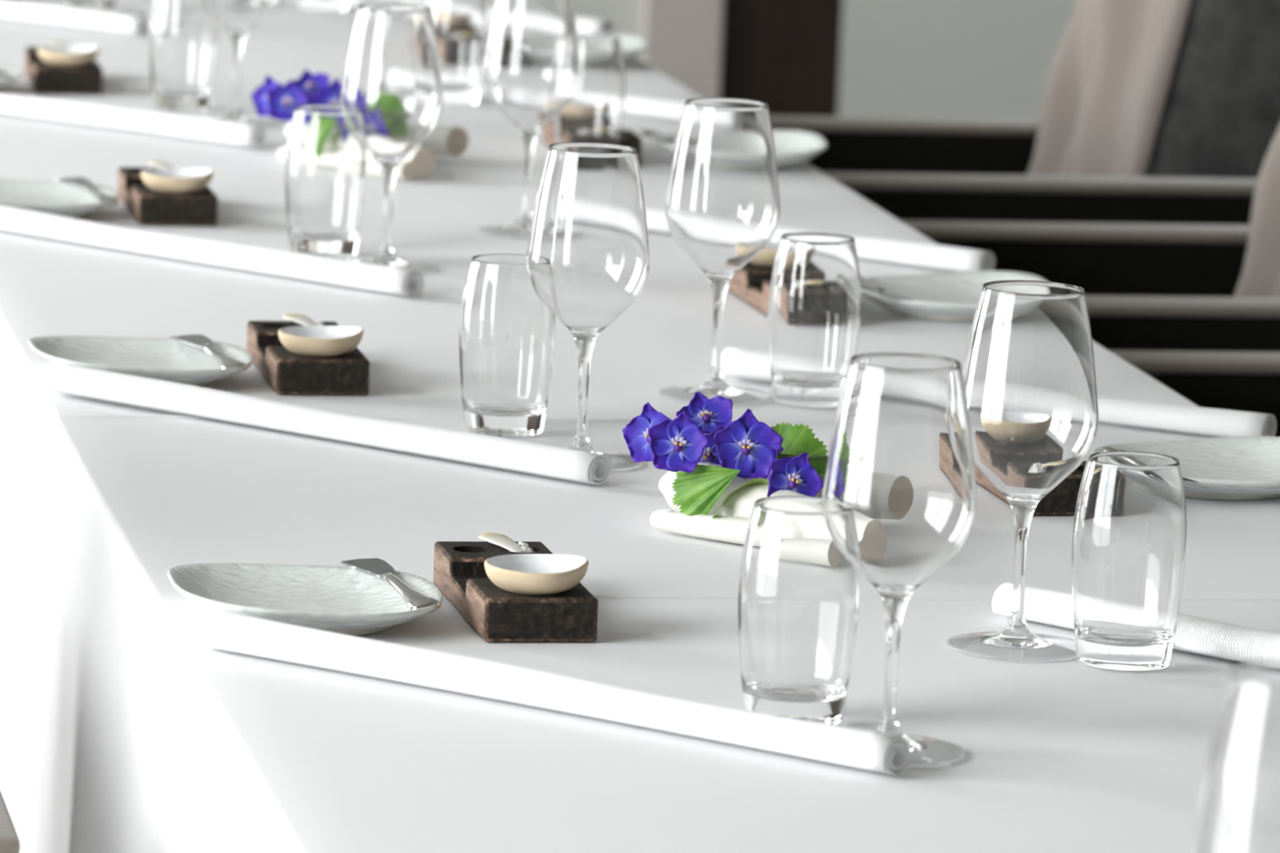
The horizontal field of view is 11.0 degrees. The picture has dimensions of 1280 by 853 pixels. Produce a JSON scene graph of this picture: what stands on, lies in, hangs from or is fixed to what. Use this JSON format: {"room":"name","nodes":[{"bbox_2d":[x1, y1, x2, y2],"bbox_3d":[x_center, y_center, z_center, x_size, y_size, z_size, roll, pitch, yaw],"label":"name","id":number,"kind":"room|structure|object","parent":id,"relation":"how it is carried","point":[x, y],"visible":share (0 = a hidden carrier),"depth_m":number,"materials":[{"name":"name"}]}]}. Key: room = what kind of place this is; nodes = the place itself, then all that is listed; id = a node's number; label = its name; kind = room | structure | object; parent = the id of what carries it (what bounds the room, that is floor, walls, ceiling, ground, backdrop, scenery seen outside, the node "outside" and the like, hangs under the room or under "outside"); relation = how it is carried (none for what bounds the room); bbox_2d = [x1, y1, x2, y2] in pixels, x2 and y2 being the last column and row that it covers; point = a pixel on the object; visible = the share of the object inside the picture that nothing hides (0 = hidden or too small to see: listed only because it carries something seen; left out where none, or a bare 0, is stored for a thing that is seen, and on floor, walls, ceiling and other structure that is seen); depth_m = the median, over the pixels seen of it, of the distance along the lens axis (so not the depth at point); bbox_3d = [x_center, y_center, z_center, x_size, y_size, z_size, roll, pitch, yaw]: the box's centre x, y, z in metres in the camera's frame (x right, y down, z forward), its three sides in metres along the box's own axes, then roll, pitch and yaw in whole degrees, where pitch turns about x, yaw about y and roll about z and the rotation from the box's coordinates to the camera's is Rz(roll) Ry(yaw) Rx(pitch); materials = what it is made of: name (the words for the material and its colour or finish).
{"room":"restaurant dining room","nodes":[
{"label":"restaurant dining room","id":0,"kind":"room"},
{"bbox_2d":[572,0,1077,119],"bbox_3d":[-0.706,-1.988,11.791,6.500,3.200,0.200,1,9,-10],"label":"wall","id":1,"kind":"structure","parent":0,"point":[930,59],"depth_m":12.14,"materials":[{"name":"white paint"}]},
{"bbox_2d":[640,0,723,97],"bbox_3d":[0.123,-1.960,11.817,0.141,3.200,0.049,1,9,-10],"label":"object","id":2,"kind":"structure","parent":1,"relation":"attached to","point":[683,37],"depth_m":12.00,"materials":[{"name":"beige fabric"}]},
{"bbox_2d":[719,0,843,116],"bbox_3d":[0.292,-1.974,11.943,0.230,3.200,0.099,1,9,-10],"label":"door","id":3,"kind":"structure","parent":1,"relation":"attached to","point":[784,55],"depth_m":12.11,"materials":[{"name":"brown wood"}]},
{"bbox_3d":[0.423,0.789,5.200,7.000,0.100,15.500,1,9,-10],"label":"floor","id":4,"kind":"structure","parent":0,"visible":0},
{"bbox_2d":[0,790,20,852],"bbox_3d":[-0.727,0.281,4.283,0.735,1.106,0.798,1,9,-10],"label":"armchair","id":5,"kind":"object","parent":4,"relation":"on","point":[10,842],"visible":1,"depth_m":3.95,"materials":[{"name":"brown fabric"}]},
{"bbox_2d":[769,0,1279,225],"bbox_3d":[0.411,-0.211,7.615,0.735,1.106,0.604,1,9,-10],"label":"armchair","id":6,"kind":"object","parent":4,"relation":"on","point":[1165,112],"visible":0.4,"depth_m":7.45,"materials":[{"name":"brown fabric"}]},
{"bbox_2d":[900,124,1279,351],"bbox_3d":[0.570,-0.059,6.707,0.735,1.106,0.604,1,9,-10],"label":"armchair","id":7,"kind":"object","parent":4,"relation":"on","point":[1146,286],"visible":0.26,"depth_m":6.89,"materials":[{"name":"black fabric"}]},
{"bbox_2d":[1109,350,1279,436],"bbox_3d":[0.727,0.086,5.843,0.735,1.106,0.604,1,9,-10],"label":"armchair","id":8,"kind":"object","parent":4,"relation":"on","point":[1243,381],"visible":0.02,"depth_m":6.03,"materials":[{"name":"black fabric"}]},
{"bbox_3d":[-0.197,0.188,6.120,0.892,0.746,6.900,1,9,-10],"label":"dining table","id":9,"kind":"object","parent":4,"relation":"on","visible":0},
{"bbox_2d":[0,0,1198,852],"bbox_3d":[-0.393,-0.123,7.206,0.962,0.500,4.620,1,9,-10],"label":"tablecloth","id":10,"kind":"object","parent":9,"relation":"on","point":[49,286],"visible":0.34,"depth_m":5.61,"materials":[{"name":"white fabric"}]},
{"bbox_2d":[0,64,23,88],"bbox_3d":[-0.731,-0.366,6.973,0.169,0.028,0.171,0,9,-12],"label":"plate","id":11,"kind":"object","parent":10,"relation":"on","point":[15,73],"visible":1,"depth_m":6.97,"materials":[{"name":"white ceramic"}]},
{"bbox_2d":[0,69,9,79],"bbox_3d":[-0.690,-0.378,7.027,0.024,0.010,0.145,-1,10,-21],"label":"butter knife","id":12,"kind":"object","parent":11,"relation":"on","point":[3,74],"visible":1,"depth_m":6.96,"materials":[{"name":"silver metal"}]},
{"bbox_2d":[0,178,118,218],"bbox_3d":[-0.557,-0.206,6.020,0.169,0.028,0.171,1,9,-8],"label":"plate","id":13,"kind":"object","parent":10,"relation":"on","point":[54,197],"visible":0.85,"depth_m":6.06,"materials":[{"name":"white ceramic"}]},
{"bbox_2d":[55,177,119,207],"bbox_3d":[-0.499,-0.213,6.045,0.024,0.010,0.145,-1,10,-21],"label":"butter knife","id":14,"kind":"object","parent":13,"relation":"on","point":[83,183],"visible":1,"depth_m":6.04,"materials":[{"name":"silver metal"}]},
{"bbox_2d":[24,46,102,94],"bbox_3d":[-0.612,-0.378,7.067,0.071,0.029,0.192,1,9,-9],"label":"holder","id":15,"kind":"object","parent":10,"relation":"on","point":[43,77],"visible":0.59,"depth_m":6.97,"materials":[{"name":"brown wood"}]},
{"bbox_2d":[50,40,70,45],"bbox_3d":[-0.615,-0.405,7.136,0.037,0.011,0.021,11,12,42],"label":"spoon","id":16,"kind":"object","parent":15,"relation":"in","point":[54,43],"visible":0.43,"depth_m":7.14,"materials":[{"name":"white ceramic"}]},
{"bbox_2d":[37,45,99,66],"bbox_3d":[-0.600,-0.389,7.000,0.066,0.019,0.066,-5,12,-31],"label":"bowl","id":17,"kind":"object","parent":15,"relation":"on","point":[58,55],"visible":1,"depth_m":6.98,"materials":[{"name":"white ceramic"}]},
{"bbox_2d":[0,0,150,35],"bbox_3d":[-0.757,-0.486,7.721,0.485,0.023,0.030,9,11,36],"label":"rolled napkin","id":18,"kind":"object","parent":10,"relation":"on","point":[55,15],"visible":0.99,"depth_m":7.63,"materials":[{"name":"white fabric"}]},
{"bbox_2d":[64,0,115,11],"bbox_3d":[-0.646,-0.554,7.840,0.070,0.128,0.070,2,9,-4],"label":"tumbler","id":19,"kind":"object","parent":10,"relation":"on","point":[97,5],"visible":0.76,"depth_m":7.82,"materials":[{"name":"clear glass"}]},
{"bbox_2d":[0,93,268,148],"bbox_3d":[-0.572,-0.317,6.714,0.500,0.023,0.030,9,11,37],"label":"rolled napkin","id":20,"kind":"object","parent":10,"relation":"on","point":[210,130],"visible":1,"depth_m":6.65,"materials":[{"name":"white fabric"}]},
{"bbox_2d":[27,335,253,386],"bbox_3d":[-0.382,-0.050,5.089,0.169,0.028,0.171,0,9,-12],"label":"plate","id":21,"kind":"object","parent":10,"relation":"on","point":[167,359],"visible":0.78,"depth_m":5.13,"materials":[{"name":"white ceramic"}]},
{"bbox_2d":[169,333,248,373],"bbox_3d":[-0.328,-0.056,5.109,0.024,0.010,0.145,-1,10,-21],"label":"butter knife","id":22,"kind":"object","parent":21,"relation":"on","point":[204,343],"visible":1,"depth_m":5.11,"materials":[{"name":"silver metal"}]},
{"bbox_2d":[133,0,151,22],"bbox_3d":[-0.572,-0.579,7.705,0.088,0.227,0.088,6,10,20],"label":"wine glass","id":23,"kind":"object","parent":10,"relation":"on","point":[142,11],"visible":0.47,"depth_m":7.71,"materials":[{"name":"clear glass"}]},
{"bbox_2d":[117,166,217,226],"bbox_3d":[-0.430,-0.210,6.067,0.071,0.029,0.192,1,9,-10],"label":"holder","id":24,"kind":"object","parent":10,"relation":"on","point":[148,206],"visible":0.62,"depth_m":5.98,"materials":[{"name":"brown wood"}]},
{"bbox_2d":[148,160,174,168],"bbox_3d":[-0.436,-0.237,6.136,0.037,0.011,0.021,10,12,41],"label":"spoon","id":25,"kind":"object","parent":24,"relation":"in","point":[159,164],"visible":0.58,"depth_m":6.13,"materials":[{"name":"white ceramic"}]},
{"bbox_2d":[141,168,213,193],"bbox_3d":[-0.417,-0.221,6.000,0.066,0.019,0.066,-6,12,-33],"label":"bowl","id":26,"kind":"object","parent":24,"relation":"on","point":[171,180],"visible":1,"depth_m":5.98,"materials":[{"name":"white ceramic"}]},
{"bbox_2d":[149,0,217,111],"bbox_3d":[-0.471,-0.392,6.879,0.070,0.128,0.070,7,10,26],"label":"tumbler","id":27,"kind":"object","parent":10,"relation":"on","point":[184,33],"visible":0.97,"depth_m":6.85,"materials":[{"name":"clear glass"}]},
{"bbox_2d":[0,204,424,297],"bbox_3d":[-0.397,-0.155,5.754,0.546,0.023,0.031,10,12,40],"label":"rolled napkin","id":28,"kind":"object","parent":10,"relation":"on","point":[358,275],"visible":1,"depth_m":5.71,"materials":[{"name":"white fabric"}]},
{"bbox_2d":[201,0,279,128],"bbox_3d":[-0.406,-0.420,6.752,0.088,0.227,0.088,1,9,-5],"label":"wine glass","id":29,"kind":"object","parent":10,"relation":"on","point":[238,17],"visible":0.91,"depth_m":6.74,"materials":[{"name":"clear glass"}]},
{"bbox_2d":[201,0,278,44],"bbox_3d":[-0.405,-0.460,6.746,0.088,0.145,0.088,1,9,-5],"label":"bowl","id":30,"kind":"object","parent":29,"relation":"on","point":[238,17],"depth_m":6.73,"materials":[{"name":"clear glass"}]},
{"bbox_2d":[275,0,287,4],"bbox_3d":[-0.464,-0.624,8.005,0.088,0.227,0.088,-4,11,-34],"label":"wine glass","id":31,"kind":"object","parent":10,"relation":"on","point":[279,2],"visible":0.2,"depth_m":8.01,"materials":[{"name":"clear glass"}]},
{"bbox_2d":[246,320,369,395],"bbox_3d":[-0.257,-0.053,5.136,0.071,0.029,0.192,1,9,-10],"label":"holder","id":32,"kind":"object","parent":10,"relation":"on","point":[287,372],"visible":0.63,"depth_m":5.05,"materials":[{"name":"brown wood"}]},
{"bbox_2d":[282,313,317,325],"bbox_3d":[-0.262,-0.081,5.205,0.037,0.011,0.021,10,12,41],"label":"spoon","id":33,"kind":"object","parent":32,"relation":"in","point":[304,320],"visible":0.72,"depth_m":5.20,"materials":[{"name":"white ceramic"}]},
{"bbox_2d":[312,320,324,325],"bbox_3d":[-0.251,-0.075,5.202,0.021,0.016,0.021,1,9,-10],"label":"heap","id":34,"kind":"object","parent":32,"relation":"on","point":[318,322],"visible":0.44,"depth_m":5.20,"materials":[{"name":"white"}]},
{"bbox_2d":[278,325,363,357],"bbox_3d":[-0.243,-0.065,5.069,0.066,0.019,0.066,-6,12,-33],"label":"bowl","id":35,"kind":"object","parent":32,"relation":"on","point":[322,341],"visible":1,"depth_m":5.05,"materials":[{"name":"white ceramic"}]},
{"bbox_2d":[297,0,347,11],"bbox_3d":[-0.377,-0.561,7.949,0.070,0.128,0.070,6,10,21],"label":"tumbler","id":36,"kind":"object","parent":10,"relation":"on","point":[306,5],"visible":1,"depth_m":7.93,"materials":[{"name":"clear glass"}]},
{"bbox_2d":[284,105,366,258],"bbox_3d":[-0.275,-0.214,5.816,0.070,0.128,0.070,-3,10,-29],"label":"tumbler","id":37,"kind":"object","parent":10,"relation":"on","point":[325,168],"visible":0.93,"depth_m":5.79,"materials":[{"name":"clear glass"}]},
{"bbox_2d":[277,120,468,180],"bbox_3d":[-0.268,-0.277,6.461,0.170,0.047,0.216,4,9,8],"label":"ceramic piece","id":38,"kind":"object","parent":10,"relation":"on","point":[445,140],"visible":0.14,"depth_m":6.46,"materials":[{"name":"white ceramic"}]},
{"bbox_2d":[251,69,342,121],"bbox_3d":[-0.303,-0.309,6.467,0.154,0.064,0.103,4,9,11],"label":"flowers","id":39,"kind":"object","parent":38,"relation":"on","point":[276,100],"visible":0.48,"depth_m":6.44,"materials":[{"name":"purple"}]},
{"bbox_2d":[363,0,397,3],"bbox_3d":[-0.275,-0.462,7.047,0.088,0.227,0.088,-2,10,-23],"label":"wine glass","id":40,"kind":"object","parent":10,"relation":"on","point":[364,1],"visible":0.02,"depth_m":7.03,"materials":[{"name":"clear glass"}]},
{"bbox_2d":[340,2,443,274],"bbox_3d":[-0.215,-0.248,5.734,0.088,0.227,0.088,11,13,43],"label":"wine glass","id":41,"kind":"object","parent":10,"relation":"on","point":[392,99],"visible":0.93,"depth_m":5.70,"materials":[{"name":"clear glass"}]},
{"bbox_2d":[340,2,443,174],"bbox_3d":[-0.213,-0.289,5.728,0.088,0.145,0.088,11,13,43],"label":"bowl","id":42,"kind":"object","parent":41,"relation":"on","point":[392,99],"depth_m":5.69,"materials":[{"name":"clear glass"}]},
{"bbox_2d":[423,0,487,106],"bbox_3d":[-0.196,-0.404,7.020,0.070,0.128,0.070,0,9,-11],"label":"tumbler","id":43,"kind":"object","parent":10,"relation":"on","point":[460,25],"visible":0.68,"depth_m":6.99,"materials":[{"name":"clear glass"}]},
{"bbox_2d":[296,0,614,33],"bbox_3d":[-0.230,-0.493,7.890,0.505,0.023,0.032,10,12,40],"label":"rolled napkin","id":44,"kind":"object","parent":10,"relation":"on","point":[584,24],"visible":0.19,"depth_m":7.74,"materials":[{"name":"white fabric"}]},
{"bbox_2d":[477,0,580,238],"bbox_3d":[-0.099,-0.287,6.004,0.088,0.227,0.088,-3,11,-30],"label":"wine glass","id":45,"kind":"object","parent":10,"relation":"on","point":[531,67],"visible":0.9,"depth_m":5.97,"materials":[{"name":"clear glass"}]},
{"bbox_2d":[482,0,580,142],"bbox_3d":[-0.097,-0.328,5.998,0.088,0.145,0.088,-3,11,-30],"label":"bowl","id":46,"kind":"object","parent":45,"relation":"on","point":[531,67],"depth_m":5.96,"materials":[{"name":"clear glass"}]},
{"bbox_2d":[480,80,685,122],"bbox_3d":[-0.077,-0.346,7.015,0.467,0.023,0.029,9,11,36],"label":"rolled napkin","id":47,"kind":"object","parent":10,"relation":"on","point":[640,106],"visible":0.24,"depth_m":6.94,"materials":[{"name":"white fabric"}]},
{"bbox_2d":[553,33,625,144],"bbox_3d":[-0.050,-0.317,6.511,0.070,0.128,0.070,8,11,31],"label":"tumbler","id":48,"kind":"object","parent":10,"relation":"on","point":[594,113],"visible":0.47,"depth_m":6.48,"materials":[{"name":"clear glass"}]},
{"bbox_2d":[542,118,641,165],"bbox_3d":[-0.048,-0.285,6.628,0.071,0.029,0.192,1,9,-9],"label":"holder","id":49,"kind":"object","parent":10,"relation":"on","point":[628,138],"visible":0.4,"depth_m":6.56,"materials":[{"name":"brown wood"}]},
{"bbox_2d":[586,32,648,61],"bbox_3d":[-0.076,-0.424,7.484,0.169,0.028,0.171,1,9,-10],"label":"plate","id":50,"kind":"object","parent":10,"relation":"on","point":[633,45],"visible":0.16,"depth_m":7.51,"materials":[{"name":"white ceramic"}]},
{"bbox_2d":[657,97,780,404],"bbox_3d":[0.062,-0.135,5.096,0.088,0.227,0.088,0,9,-15],"label":"wine glass","id":51,"kind":"object","parent":10,"relation":"on","point":[722,206],"visible":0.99,"depth_m":5.06,"materials":[{"name":"clear glass"}]},
{"bbox_2d":[664,97,780,291],"bbox_3d":[0.063,-0.175,5.089,0.088,0.145,0.088,0,9,-15],"label":"bowl","id":52,"kind":"object","parent":51,"relation":"on","point":[722,206],"depth_m":5.05,"materials":[{"name":"clear glass"}]},
{"bbox_2d":[652,129,827,168],"bbox_3d":[0.098,-0.274,6.598,0.169,0.028,0.171,1,9,-10],"label":"plate","id":53,"kind":"object","parent":10,"relation":"on","point":[792,147],"visible":0.29,"depth_m":6.62,"materials":[{"name":"white ceramic"}]},
{"bbox_2d":[640,128,675,145],"bbox_3d":[0.026,-0.283,6.606,0.024,0.010,0.145,0,10,-16],"label":"butter knife","id":54,"kind":"object","parent":53,"relation":"on","point":[650,133],"visible":0.83,"depth_m":6.63,"materials":[{"name":"silver metal"}]},
{"bbox_2d":[728,262,862,322],"bbox_3d":[0.130,-0.114,5.603,0.071,0.029,0.192,0,9,-12],"label":"holder","id":55,"kind":"object","parent":10,"relation":"on","point":[751,284],"visible":0.21,"depth_m":5.62,"materials":[{"name":"brown wood"}]},
{"bbox_2d":[749,241,779,266],"bbox_3d":[0.116,-0.146,5.662,0.066,0.019,0.066,-2,10,-35],"label":"bowl","id":56,"kind":"object","parent":55,"relation":"on","point":[766,256],"visible":0.27,"depth_m":5.64,"materials":[{"name":"white ceramic"}]},
{"bbox_2d":[768,231,861,408],"bbox_3d":[0.133,-0.081,5.092,0.070,0.128,0.070,5,10,19],"label":"tumbler","id":57,"kind":"object","parent":10,"relation":"on","point":[815,307],"visible":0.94,"depth_m":5.07,"materials":[{"name":"clear glass"}]},
{"bbox_2d":[644,206,995,271],"bbox_3d":[0.112,-0.172,5.982,0.475,0.023,0.030,9,11,35],"label":"rolled napkin","id":58,"kind":"object","parent":10,"relation":"on","point":[917,254],"visible":0.31,"depth_m":5.88,"materials":[{"name":"white fabric"}]},
{"bbox_2d":[860,270,1047,321],"bbox_3d":[0.262,-0.110,5.615,0.169,0.028,0.171,0,9,-13],"label":"plate","id":59,"kind":"object","parent":10,"relation":"on","point":[954,296],"visible":0.6,"depth_m":5.66,"materials":[{"name":"white ceramic"}]},
{"bbox_2d":[860,275,913,300],"bbox_3d":[0.198,-0.115,5.603,0.024,0.010,0.145,0,9,-14],"label":"butter knife","id":60,"kind":"object","parent":59,"relation":"on","point":[865,282],"visible":0.8,"depth_m":5.58,"materials":[{"name":"silver metal"}]},
{"bbox_2d":[720,346,1276,437],"bbox_3d":[0.269,-0.025,5.089,0.463,0.023,0.030,7,10,29],"label":"rolled napkin","id":61,"kind":"object","parent":10,"relation":"on","point":[744,363],"visible":0.41,"depth_m":5.01,"materials":[{"name":"white fabric"}]},
{"bbox_2d":[32,414,1279,852],"bbox_3d":[0.213,0.436,3.860,0.967,0.502,2.388,1,9,-10],"label":"tablecloth","id":62,"kind":"object","parent":9,"relation":"on","point":[150,740],"visible":0.71,"depth_m":4.08,"materials":[{"name":"white fabric"}]},
{"bbox_2d":[167,563,443,635],"bbox_3d":[-0.209,0.107,4.146,0.169,0.028,0.171,1,9,-10],"label":"plate","id":63,"kind":"object","parent":62,"relation":"on","point":[344,600],"visible":0.87,"depth_m":4.17,"materials":[{"name":"white ceramic"}]},
{"bbox_2d":[340,558,440,613],"bbox_3d":[-0.154,0.099,4.176,0.024,0.010,0.145,-1,10,-21],"label":"butter knife","id":64,"kind":"object","parent":63,"relation":"on","point":[414,599],"visible":1,"depth_m":4.17,"materials":[{"name":"silver metal"}]},
{"bbox_2d":[39,361,610,485],"bbox_3d":[-0.235,-0.004,4.841,0.529,0.022,0.028,9,12,38],"label":"rolled napkin","id":65,"kind":"object","parent":62,"relation":"on","point":[541,460],"visible":1,"depth_m":4.82,"materials":[{"name":"white fabric"}]},
{"bbox_2d":[458,253,555,437],"bbox_3d":[-0.098,-0.060,4.891,0.070,0.128,0.070,6,10,22],"label":"tumbler","id":66,"kind":"object","parent":62,"relation":"on","point":[507,333],"visible":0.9,"depth_m":4.87,"materials":[{"name":"clear glass"}]},
{"bbox_2d":[433,541,598,642],"bbox_3d":[-0.079,0.103,4.195,0.071,0.029,0.192,0,9,-11],"label":"holder","id":67,"kind":"object","parent":62,"relation":"on","point":[498,615],"visible":0.76,"depth_m":4.11,"materials":[{"name":"brown wood"}]},
{"bbox_2d":[478,532,525,552],"bbox_3d":[-0.086,0.076,4.264,0.037,0.011,0.021,10,12,40],"label":"spoon","id":68,"kind":"object","parent":67,"relation":"in","point":[504,541],"visible":0.92,"depth_m":4.26,"materials":[{"name":"white ceramic"}]},
{"bbox_2d":[508,541,533,552],"bbox_3d":[-0.076,0.082,4.261,0.021,0.016,0.021,0,9,-11],"label":"heap","id":69,"kind":"object","parent":67,"relation":"on","point":[526,549],"visible":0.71,"depth_m":4.26,"materials":[{"name":"white"}]},
{"bbox_2d":[484,554,588,595],"bbox_3d":[-0.064,0.092,4.129,0.066,0.019,0.066,-6,12,-34],"label":"bowl","id":70,"kind":"object","parent":67,"relation":"on","point":[522,574],"visible":1,"depth_m":4.11,"materials":[{"name":"beige ceramic"}]},
{"bbox_2d":[190,608,910,775],"bbox_3d":[-0.059,0.154,3.903,0.507,0.023,0.032,9,11,35],"label":"rolled napkin","id":71,"kind":"object","parent":62,"relation":"on","point":[862,749],"visible":1,"depth_m":3.89,"materials":[{"name":"white fabric"}]},
{"bbox_2d":[526,142,649,471],"bbox_3d":[-0.038,-0.087,4.761,0.088,0.227,0.088,-4,11,-35],"label":"wine glass","id":72,"kind":"object","parent":62,"relation":"on","point":[588,255],"visible":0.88,"depth_m":4.72,"materials":[{"name":"clear glass"}]},
{"bbox_2d":[526,142,649,350],"bbox_3d":[-0.037,-0.127,4.755,0.088,0.145,0.088,-4,11,-35],"label":"bowl","id":73,"kind":"object","parent":72,"relation":"on","point":[588,255],"depth_m":4.72,"materials":[{"name":"clear glass"}]},
{"bbox_2d":[649,462,822,544],"bbox_3d":[0.090,0.051,4.501,0.170,0.047,0.216,4,9,8],"label":"ceramic piece","id":74,"kind":"object","parent":62,"relation":"on","point":[730,524],"visible":0.32,"depth_m":4.48,"materials":[{"name":"white ceramic"}]},
{"bbox_2d":[671,464,740,515],"bbox_3d":[0.042,0.047,4.484,0.050,0.041,0.012,7,10,29],"label":"leaf","id":75,"kind":"object","parent":74,"relation":"attached to","point":[697,491],"visible":1,"depth_m":4.48,"materials":[{"name":"green plant"}]},
{"bbox_2d":[622,391,828,497],"bbox_3d":[0.063,0.016,4.513,0.154,0.064,0.103,4,9,11],"label":"flowers","id":76,"kind":"object","parent":74,"relation":"on","point":[748,445],"visible":0.98,"depth_m":4.49,"materials":[{"name":"purple"}]},
{"bbox_2d":[712,477,768,517],"bbox_3d":[0.075,0.048,4.483,0.058,0.033,0.032,0,9,-14],"label":"stem","id":77,"kind":"object","parent":74,"relation":"attached to","point":[755,481],"visible":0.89,"depth_m":4.47,"materials":[{"name":"green plant"}]},
{"bbox_2d":[771,422,827,483],"bbox_3d":[0.101,0.018,4.563,0.066,0.041,0.022,8,11,33],"label":"leaf","id":78,"kind":"object","parent":74,"relation":"on","point":[797,439],"visible":0.24,"depth_m":4.56,"materials":[{"name":"green plant"}]},
{"bbox_2d":[737,495,858,724],"bbox_3d":[0.092,0.108,3.894,0.070,0.128,0.070,-4,11,-34],"label":"tumbler","id":79,"kind":"object","parent":62,"relation":"on","point":[798,593],"visible":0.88,"depth_m":3.87,"materials":[{"name":"clear glass"}]},
{"bbox_2d":[822,352,976,767],"bbox_3d":[0.146,0.074,3.804,0.088,0.227,0.088,7,10,27],"label":"wine glass","id":80,"kind":"object","parent":62,"relation":"on","point":[899,495],"visible":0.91,"depth_m":3.77,"materials":[{"name":"clear glass"}]},
{"bbox_2d":[822,352,976,613],"bbox_3d":[0.148,0.034,3.797,0.088,0.145,0.088,7,10,27],"label":"bowl","id":81,"kind":"object","parent":80,"relation":"on","point":[899,495],"depth_m":3.76,"materials":[{"name":"clear glass"}]},
{"bbox_2d":[946,280,1098,662],"bbox_3d":[0.238,0.026,4.128,0.088,0.227,0.088,9,11,35],"label":"wine glass","id":82,"kind":"object","parent":62,"relation":"on","point":[1028,373],"visible":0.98,"depth_m":4.09,"materials":[{"name":"clear glass"}]},
{"bbox_2d":[962,280,1098,519],"bbox_3d":[0.240,-0.015,4.121,0.088,0.145,0.088,9,11,35],"label":"bowl","id":83,"kind":"object","parent":82,"relation":"on","point":[1028,373],"depth_m":4.09,"materials":[{"name":"clear glass"}]},
{"bbox_2d":[973,461,1086,515],"bbox_3d":[0.281,0.032,4.723,0.071,0.029,0.192,0,9,-13],"label":"holder","id":84,"kind":"object","parent":62,"relation":"on","point":[1062,500],"visible":0.09,"depth_m":4.63,"materials":[{"name":"brown wood"}]},
{"bbox_2d":[1071,451,1186,671],"bbox_3d":[0.300,0.083,4.101,0.070,0.128,0.070,-7,13,-43],"label":"tumbler","id":85,"kind":"object","parent":62,"relation":"on","point":[1129,540],"visible":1,"depth_m":4.07,"materials":[{"name":"clear glass"}]},
{"bbox_2d":[991,582,1279,662],"bbox_3d":[0.420,0.143,4.085,0.501,0.023,0.029,10,12,40],"label":"rolled napkin","id":86,"kind":"object","parent":62,"relation":"on","point":[1194,634],"visible":0.52,"depth_m":4.14,"materials":[{"name":"white fabric"}]},
{"bbox_2d":[1093,435,1279,500],"bbox_3d":[0.412,0.030,4.771,0.169,0.028,0.171,1,9,-10],"label":"plate","id":87,"kind":"object","parent":62,"relation":"on","point":[1243,468],"visible":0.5,"depth_m":4.82,"materials":[{"name":"white ceramic"}]},
{"bbox_2d":[1101,446,1198,484],"bbox_3d":[0.359,0.029,4.733,0.024,0.010,0.145,-1,10,-17],"label":"butter knife","id":88,"kind":"object","parent":87,"relation":"on","point":[1111,448],"visible":0.2,"depth_m":4.78,"materials":[{"name":"silver metal"}]},
{"bbox_2d":[1192,659,1279,852],"bbox_3d":[0.286,0.220,2.935,0.088,0.227,0.088,-3,11,-31],"label":"wine glass","id":89,"kind":"object","parent":62,"relation":"on","point":[1239,811],"visible":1,"depth_m":2.90,"materials":[{"name":"clear glass"}]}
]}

